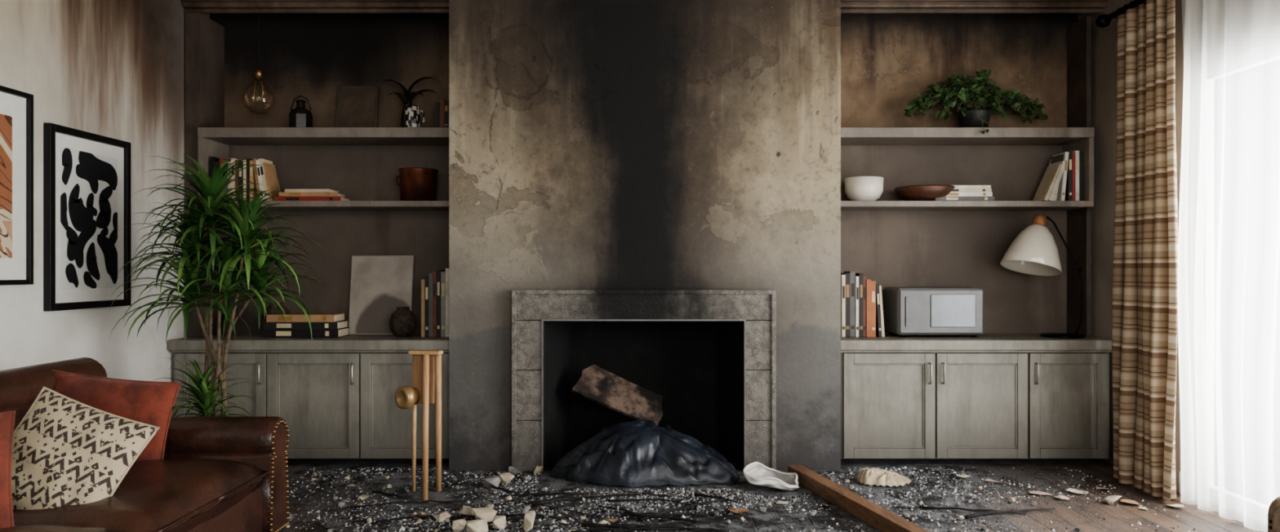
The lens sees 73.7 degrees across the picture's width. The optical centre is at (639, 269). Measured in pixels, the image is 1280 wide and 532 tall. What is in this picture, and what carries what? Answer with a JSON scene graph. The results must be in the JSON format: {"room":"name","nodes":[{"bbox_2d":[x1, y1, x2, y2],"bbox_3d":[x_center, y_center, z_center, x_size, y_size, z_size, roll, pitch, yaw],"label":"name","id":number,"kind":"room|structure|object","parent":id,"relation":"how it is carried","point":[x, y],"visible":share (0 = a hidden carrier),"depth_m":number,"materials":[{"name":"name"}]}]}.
{"room":"fire-damaged room","nodes":[
{"label":"fire-damaged room","id":0,"kind":"room"},
{"bbox_2d":[0,0,209,416],"bbox_3d":[-2.910,-0.250,2.025,0.120,2.900,7.250,0,0,0],"label":"wall","id":1,"kind":"structure","parent":0,"point":[111,68],"depth_m":4.59,"materials":[{"name":"paint"}]},
{"bbox_2d":[0,85,33,285],"bbox_3d":[-2.832,-0.370,3.606,0.035,0.880,0.712,0,0,0],"label":"framed abstract print","id":2,"kind":"object","parent":1,"relation":"attached to","point":[16,107],"visible":1,"depth_m":3.88,"materials":[{"name":"paper"}]},
{"bbox_2d":[43,123,130,311],"bbox_3d":[-2.832,-0.250,4.397,0.035,0.900,0.645,0,0,0],"label":"print","id":3,"kind":"object","parent":1,"relation":"attached to","point":[86,175],"visible":0.98,"depth_m":4.36,"materials":[{"name":"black paper"}]},
{"bbox_2d":[209,13,1078,333],"bbox_3d":[0.025,-0.250,5.725,6.150,2.900,0.150,0,0,0],"label":"wall","id":4,"kind":"structure","parent":0,"point":[886,60],"depth_m":5.65,"materials":[{"name":"beige paint"}]},
{"bbox_2d":[448,0,840,470],"bbox_3d":[0.029,-0.250,5.375,2.341,2.900,0.550,0,0,0],"label":"wall","id":5,"kind":"structure","parent":0,"point":[594,144],"depth_m":5.10,"materials":[{"name":"paint"}]},
{"bbox_2d":[179,0,448,13],"bbox_3d":[-1.996,-1.653,5.315,1.709,0.095,0.090,0,0,0],"label":"trim","id":6,"kind":"structure","parent":5,"relation":"attached to","point":[202,6],"depth_m":5.30,"materials":[{"name":"wood"}]},
{"bbox_2d":[543,320,743,469],"bbox_3d":[0.022,0.751,5.378,1.203,0.898,0.535,0,0,0],"label":"firebox","id":7,"kind":"object","parent":5,"relation":"attached to","point":[696,367],"visible":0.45,"depth_m":5.60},
{"bbox_2d":[599,424,701,442],"bbox_3d":[0.020,1.067,5.385,0.881,0.236,0.363,0,0,0],"label":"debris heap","id":8,"kind":"object","parent":7,"relation":"in","point":[668,427],"visible":0.02,"depth_m":5.37,"materials":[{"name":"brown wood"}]},
{"bbox_2d":[571,364,662,426],"bbox_3d":[-0.139,0.791,5.330,0.565,0.374,0.207,0,0,0],"label":"log","id":9,"kind":"object","parent":8,"relation":"on","point":[597,384],"visible":0.91,"depth_m":5.31,"materials":[{"name":"brown wood"}]},
{"bbox_2d":[511,289,775,471],"bbox_3d":[0.022,0.661,5.075,1.566,1.078,0.050,0,0,0],"label":"fireplace surround","id":10,"kind":"object","parent":5,"relation":"attached to","point":[527,336],"visible":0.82,"depth_m":5.07,"materials":[{"name":"stone"}]},
{"bbox_2d":[840,0,1108,13],"bbox_3d":[2.050,-1.653,5.315,1.700,0.095,0.090,0,0,0],"label":"trim","id":11,"kind":"structure","parent":5,"relation":"attached to","point":[847,6],"depth_m":5.30,"materials":[{"name":"wood"}]},
{"bbox_2d":[278,460,1263,531],"bbox_3d":[0.025,1.250,2.100,6.150,0.100,7.400,0,0,0],"label":"floor","id":12,"kind":"structure","parent":0,"point":[1189,517],"depth_m":4.38,"materials":[{"name":"brown wood"}]},
{"bbox_2d":[0,357,289,531],"bbox_3d":[-2.010,0.790,2.680,0.960,0.820,2.128,0,0,0],"label":"leather sofa","id":13,"kind":"object","parent":12,"relation":"on","point":[215,473],"visible":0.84,"depth_m":3.25,"materials":[{"name":"brown leather"}]},
{"bbox_2d":[0,410,15,528],"bbox_3d":[-2.040,0.616,2.460,0.398,0.360,0.192,0,0,-41],"label":"velvet pillow","id":14,"kind":"object","parent":13,"relation":"on","point":[7,418],"visible":0.96,"depth_m":2.55,"materials":[{"name":"orange fabric"}]},
{"bbox_2d":[11,386,159,510],"bbox_3d":[-1.930,0.645,2.861,0.514,0.478,0.237,0,0,-3],"label":"patterned pillow","id":15,"kind":"object","parent":13,"relation":"on","point":[66,451],"visible":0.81,"depth_m":2.84,"materials":[{"name":"beige fabric"}]},
{"bbox_2d":[52,369,181,461],"bbox_3d":[-2.130,0.615,3.405,0.516,0.431,0.163,0,0,-8],"label":"velvet pillow","id":16,"kind":"object","parent":13,"relation":"on","point":[148,402],"visible":0.41,"depth_m":3.41,"materials":[{"name":"orange fabric"}]},
{"bbox_2d":[109,155,336,416],"bbox_3d":[-2.154,0.298,4.413,1.080,1.803,0.850,0,0,0],"label":"dracaena plant","id":17,"kind":"object","parent":12,"relation":"on","point":[226,264],"visible":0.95,"depth_m":4.34,"materials":[{"name":"green plant"}]},
{"bbox_2d":[167,333,448,464],"bbox_3d":[-1.995,0.813,5.391,1.700,0.774,0.513,0,0,0],"label":"base cabinet","id":18,"kind":"object","parent":12,"relation":"on","point":[335,397],"visible":0.63,"depth_m":5.18,"materials":[{"name":"beige paint"}]},
{"bbox_2d":[260,302,289,329],"bbox_3d":[-2.310,0.319,5.420,0.190,0.210,0.190,0,0,0],"label":"clay vase","id":19,"kind":"object","parent":18,"relation":"on","point":[268,310],"visible":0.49,"depth_m":5.36,"materials":[{"name":"black ceramic"}]},
{"bbox_2d":[262,313,349,337],"bbox_3d":[-2.110,0.353,5.405,0.470,0.142,0.211,0,0,0],"label":"books","id":20,"kind":"object","parent":18,"relation":"on","point":[322,325],"visible":0.97,"depth_m":5.30,"materials":[{"name":"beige paper"}]},
{"bbox_2d":[185,13,448,337],"bbox_3d":[-1.992,-0.590,5.474,1.697,2.027,0.348,0,0,0],"label":"built-in bookcase","id":21,"kind":"object","parent":18,"relation":"on","point":[206,136],"visible":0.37,"depth_m":5.33,"materials":[{"name":"beige paint"}]},
{"bbox_2d":[210,156,280,200],"bbox_3d":[-2.507,-0.568,5.456,0.386,0.280,0.189,0,0,0],"label":"books","id":22,"kind":"object","parent":21,"relation":"in","point":[264,175],"visible":0.53,"depth_m":5.37,"materials":[{"name":"beige paper"}]},
{"bbox_2d":[288,95,312,127],"bbox_3d":[-2.170,-0.999,5.460,0.140,0.229,0.140,0,0,22],"label":"lantern","id":23,"kind":"object","parent":21,"relation":"on","point":[299,117],"visible":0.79,"depth_m":5.41,"materials":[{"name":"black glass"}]},
{"bbox_2d":[273,189,350,200],"bbox_3d":[-2.090,-0.466,5.452,0.420,0.077,0.196,0,0,0],"label":"books","id":24,"kind":"object","parent":21,"relation":"in","point":[289,194],"visible":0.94,"depth_m":5.36,"materials":[{"name":"orange paper"}]},
{"bbox_2d":[335,86,379,127],"bbox_3d":[-1.855,-1.046,5.601,0.270,0.319,0.062,0,0,0],"label":"picture frame","id":25,"kind":"object","parent":21,"relation":"on","point":[356,106],"visible":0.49,"depth_m":5.60,"materials":[{"name":"paint"}]},
{"bbox_2d":[382,76,437,127],"bbox_3d":[-1.491,-1.065,5.529,0.322,0.361,0.208,0,0,-30],"label":"potted plant","id":26,"kind":"object","parent":21,"relation":"on","point":[407,99],"visible":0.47,"depth_m":5.49,"materials":[{"name":"green plant"}]},
{"bbox_2d":[404,104,424,127],"bbox_3d":[-1.423,-0.955,5.355,0.111,0.140,0.094,0,0,35],"label":"patterned mug","id":27,"kind":"object","parent":21,"relation":"on","point":[412,113],"visible":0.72,"depth_m":5.32,"materials":[{"name":"ceramic"}]},
{"bbox_2d":[395,167,438,200],"bbox_3d":[-1.420,-0.533,5.470,0.247,0.210,0.247,0,0,40],"label":"copper pot","id":28,"kind":"object","parent":21,"relation":"on","point":[416,184],"visible":0.79,"depth_m":5.37,"materials":[{"name":"brown metal"}]},
{"bbox_2d":[435,99,448,127],"bbox_3d":[-1.222,-0.995,5.476,0.144,0.220,0.189,0,0,0],"label":"books","id":29,"kind":"object","parent":21,"relation":"in","point":[442,108],"visible":0.3,"depth_m":5.39,"materials":[{"name":"brown paper"}]},
{"bbox_2d":[348,255,413,334],"bbox_3d":[-1.692,0.168,5.585,0.405,0.517,0.090,0,0,0],"label":"canvas","id":30,"kind":"object","parent":18,"relation":"on","point":[380,285],"visible":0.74,"depth_m":5.59},
{"bbox_2d":[389,306,417,337],"bbox_3d":[-1.500,0.332,5.400,0.170,0.185,0.170,0,0,0],"label":"woven vase","id":31,"kind":"object","parent":18,"relation":"on","point":[402,322],"visible":1,"depth_m":5.34,"materials":[{"name":"brown wicker"}]},
{"bbox_2d":[421,268,448,337],"bbox_3d":[-1.259,0.209,5.435,0.224,0.430,0.187,0,0,0],"label":"books","id":32,"kind":"object","parent":18,"relation":"on","point":[434,287],"visible":0.79,"depth_m":5.34,"materials":[{"name":"paper"}]},
{"bbox_2d":[395,350,443,500],"bbox_3d":[-1.164,0.815,4.521,0.245,0.774,0.226,0,0,0],"label":"fireplace tool set","id":33,"kind":"object","parent":12,"relation":"on","point":[426,389],"visible":1,"depth_m":4.50,"materials":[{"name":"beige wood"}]},
{"bbox_2d":[551,419,740,487],"bbox_3d":[0.029,1.042,4.924,1.084,0.311,0.487,0,0,0],"label":"tarp","id":34,"kind":"object","parent":12,"relation":"on","point":[637,453],"visible":1,"depth_m":4.80,"materials":[{"name":"plastic"}]},
{"bbox_2d":[315,484,1055,531],"bbox_3d":[0.267,1.185,4.114,3.594,0.026,1.300,0,0,0],"label":"debris","id":35,"kind":"object","parent":12,"relation":"on","point":[679,526],"visible":0.94,"depth_m":4.16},
{"bbox_2d":[286,466,1147,531],"bbox_3d":[0.352,1.149,4.278,4.515,0.102,1.569,0,0,0],"label":"rubble","id":36,"kind":"object","parent":12,"relation":"on","point":[482,515],"visible":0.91,"depth_m":4.13,"materials":[{"name":"beige stone"}]},
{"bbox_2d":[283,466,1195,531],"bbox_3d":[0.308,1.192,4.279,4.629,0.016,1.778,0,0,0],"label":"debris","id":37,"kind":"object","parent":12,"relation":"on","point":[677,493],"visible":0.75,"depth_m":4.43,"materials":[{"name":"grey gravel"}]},
{"bbox_2d":[311,474,1183,522],"bbox_3d":[0.438,1.188,4.482,4.588,0.015,0.929,0,0,0],"label":"paper scraps","id":38,"kind":"object","parent":12,"relation":"on","point":[1078,491],"visible":1,"depth_m":4.43,"materials":[{"name":"paper"}]},
{"bbox_2d":[742,462,799,490],"bbox_3d":[0.718,1.136,4.688,0.301,0.122,0.225,0,0,0],"label":"crumpled cloth","id":39,"kind":"object","parent":12,"relation":"on","point":[757,473],"visible":1,"depth_m":4.70,"materials":[{"name":"white fabric"}]},
{"bbox_2d":[787,464,929,531],"bbox_3d":[1.062,1.161,4.200,0.080,0.075,1.444,0,0,-14],"label":"wooden beam","id":40,"kind":"structure","parent":12,"relation":"on","point":[873,514],"depth_m":4.17,"materials":[{"name":"brown wood"}]},
{"bbox_2d":[857,467,911,486],"bbox_3d":[1.379,1.156,4.802,0.302,0.082,0.212,0,0,0],"label":"rubble","id":41,"kind":"object","parent":12,"relation":"on","point":[870,476],"visible":1,"depth_m":4.74,"materials":[{"name":"beige stone"}]},
{"bbox_2d":[840,333,1111,464],"bbox_3d":[2.032,0.813,5.391,1.656,0.774,0.513,0,0,0],"label":"base cabinet","id":42,"kind":"object","parent":12,"relation":"on","point":[984,398],"visible":0.97,"depth_m":5.19,"materials":[{"name":"beige paint"}]},
{"bbox_2d":[840,271,884,337],"bbox_3d":[1.370,0.219,5.434,0.329,0.410,0.185,0,0,0],"label":"books","id":43,"kind":"object","parent":42,"relation":"on","point":[861,299],"visible":0.88,"depth_m":5.35,"materials":[{"name":"multicoloured paper"}]},
{"bbox_2d":[884,287,983,337],"bbox_3d":[1.870,0.270,5.450,0.540,0.310,0.340,0,0,0],"label":"microwave oven","id":44,"kind":"object","parent":42,"relation":"on","point":[908,311],"visible":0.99,"depth_m":5.29,"materials":[{"name":"grey metal"}]},
{"bbox_2d":[840,16,1094,336],"bbox_3d":[2.029,-0.590,5.474,1.653,2.027,0.348,0,0,0],"label":"built-in bookcase","id":45,"kind":"object","parent":42,"relation":"on","point":[1078,135],"visible":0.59,"depth_m":5.40,"materials":[{"name":"beige paint"}]},
{"bbox_2d":[844,176,883,200],"bbox_3d":[1.435,-0.506,5.470,0.244,0.157,0.244,0,0,0],"label":"bowl","id":46,"kind":"object","parent":45,"relation":"on","point":[857,188],"visible":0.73,"depth_m":5.38,"materials":[{"name":"ceramic"}]},
{"bbox_2d":[894,184,955,200],"bbox_3d":[1.825,-0.475,5.460,0.380,0.095,0.380,0,0,0],"label":"wooden bowl","id":47,"kind":"object","parent":45,"relation":"on","point":[931,192],"visible":0.77,"depth_m":5.32,"materials":[{"name":"brown wood"}]},
{"bbox_2d":[934,185,995,200],"bbox_3d":[2.035,-0.477,5.435,0.370,0.098,0.191,0,0,0],"label":"books","id":48,"kind":"object","parent":45,"relation":"on","point":[960,193],"visible":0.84,"depth_m":5.34,"materials":[{"name":"white paper"}]},
{"bbox_2d":[903,69,1048,134],"bbox_3d":[2.147,-1.052,5.406,0.936,0.449,0.325,0,0,0],"label":"potted plant","id":49,"kind":"object","parent":45,"relation":"on","point":[972,93],"visible":1,"depth_m":5.43,"materials":[{"name":"plant"}]},
{"bbox_2d":[1032,150,1083,200],"bbox_3d":[2.667,-0.588,5.457,0.246,0.320,0.194,0,0,0],"label":"books","id":50,"kind":"object","parent":45,"relation":"in","point":[1063,180],"visible":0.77,"depth_m":5.37,"materials":[{"name":"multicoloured paper"}]},
{"bbox_2d":[1000,214,1085,338],"bbox_3d":[2.525,0.041,5.319,0.531,0.768,0.361,0,0,0],"label":"desk lamp","id":51,"kind":"object","parent":42,"relation":"on","point":[1034,251],"visible":1,"depth_m":5.28,"materials":[{"name":"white metal"}]},
{"bbox_2d":[1267,496,1279,531],"bbox_3d":[2.293,0.790,2.180,0.824,0.820,0.860,0,0,0],"label":"armchair","id":52,"kind":"object","parent":12,"relation":"on","point":[1273,513],"visible":1,"depth_m":2.54,"materials":[{"name":"brown leather"}]},
{"bbox_2d":[1078,0,1183,471],"bbox_3d":[2.960,-0.250,2.025,0.120,2.900,7.250,0,0,0],"label":"wall","id":53,"kind":"structure","parent":0,"point":[1104,40],"depth_m":5.30,"materials":[{"name":"paint"}]},
{"bbox_2d":[1094,0,1146,27],"bbox_3d":[2.808,-1.480,3.264,0.183,0.084,3.728,0,0,0],"label":"curtain rod","id":54,"kind":"object","parent":53,"relation":"attached to","point":[1103,20],"visible":0.67,"depth_m":4.94,"materials":[{"name":"black metal"}]},
{"bbox_2d":[1111,0,1177,502],"bbox_3d":[2.735,-0.126,4.630,0.142,2.628,0.583,0,0,0],"label":"striped curtain","id":55,"kind":"object","parent":54,"relation":"hanging from","point":[1144,298],"visible":1,"depth_m":4.56,"materials":[{"name":"fabric"}]},
{"bbox_2d":[1177,0,1279,531],"bbox_3d":[2.800,-0.134,2.963,0.109,2.643,2.959,0,0,0],"label":"sheer curtain","id":56,"kind":"object","parent":54,"relation":"hanging from","point":[1228,240],"visible":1,"depth_m":4.05,"materials":[{"name":"white fabric"}]},
{"bbox_2d":[1175,469,1180,493],"bbox_3d":[2.891,1.140,4.840,0.018,0.120,0.560,0,0,0],"label":"baseboard","id":57,"kind":"structure","parent":53,"relation":"attached to","point":[1177,472],"depth_m":4.57,"materials":[{"name":"paint"}]},
{"bbox_3d":[0.025,-1.750,2.100,6.150,0.100,7.400,0,0,0],"label":"ceiling","id":58,"kind":"structure","parent":0,"visible":0},
{"bbox_2d":[242,13,274,114],"bbox_3d":[-2.450,-1.347,5.480,0.188,0.704,0.188,0,0,0],"label":"pendant lamp","id":59,"kind":"object","parent":58,"relation":"hanging from","point":[258,73],"visible":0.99,"depth_m":5.48,"materials":[{"name":"beige"}]}
]}

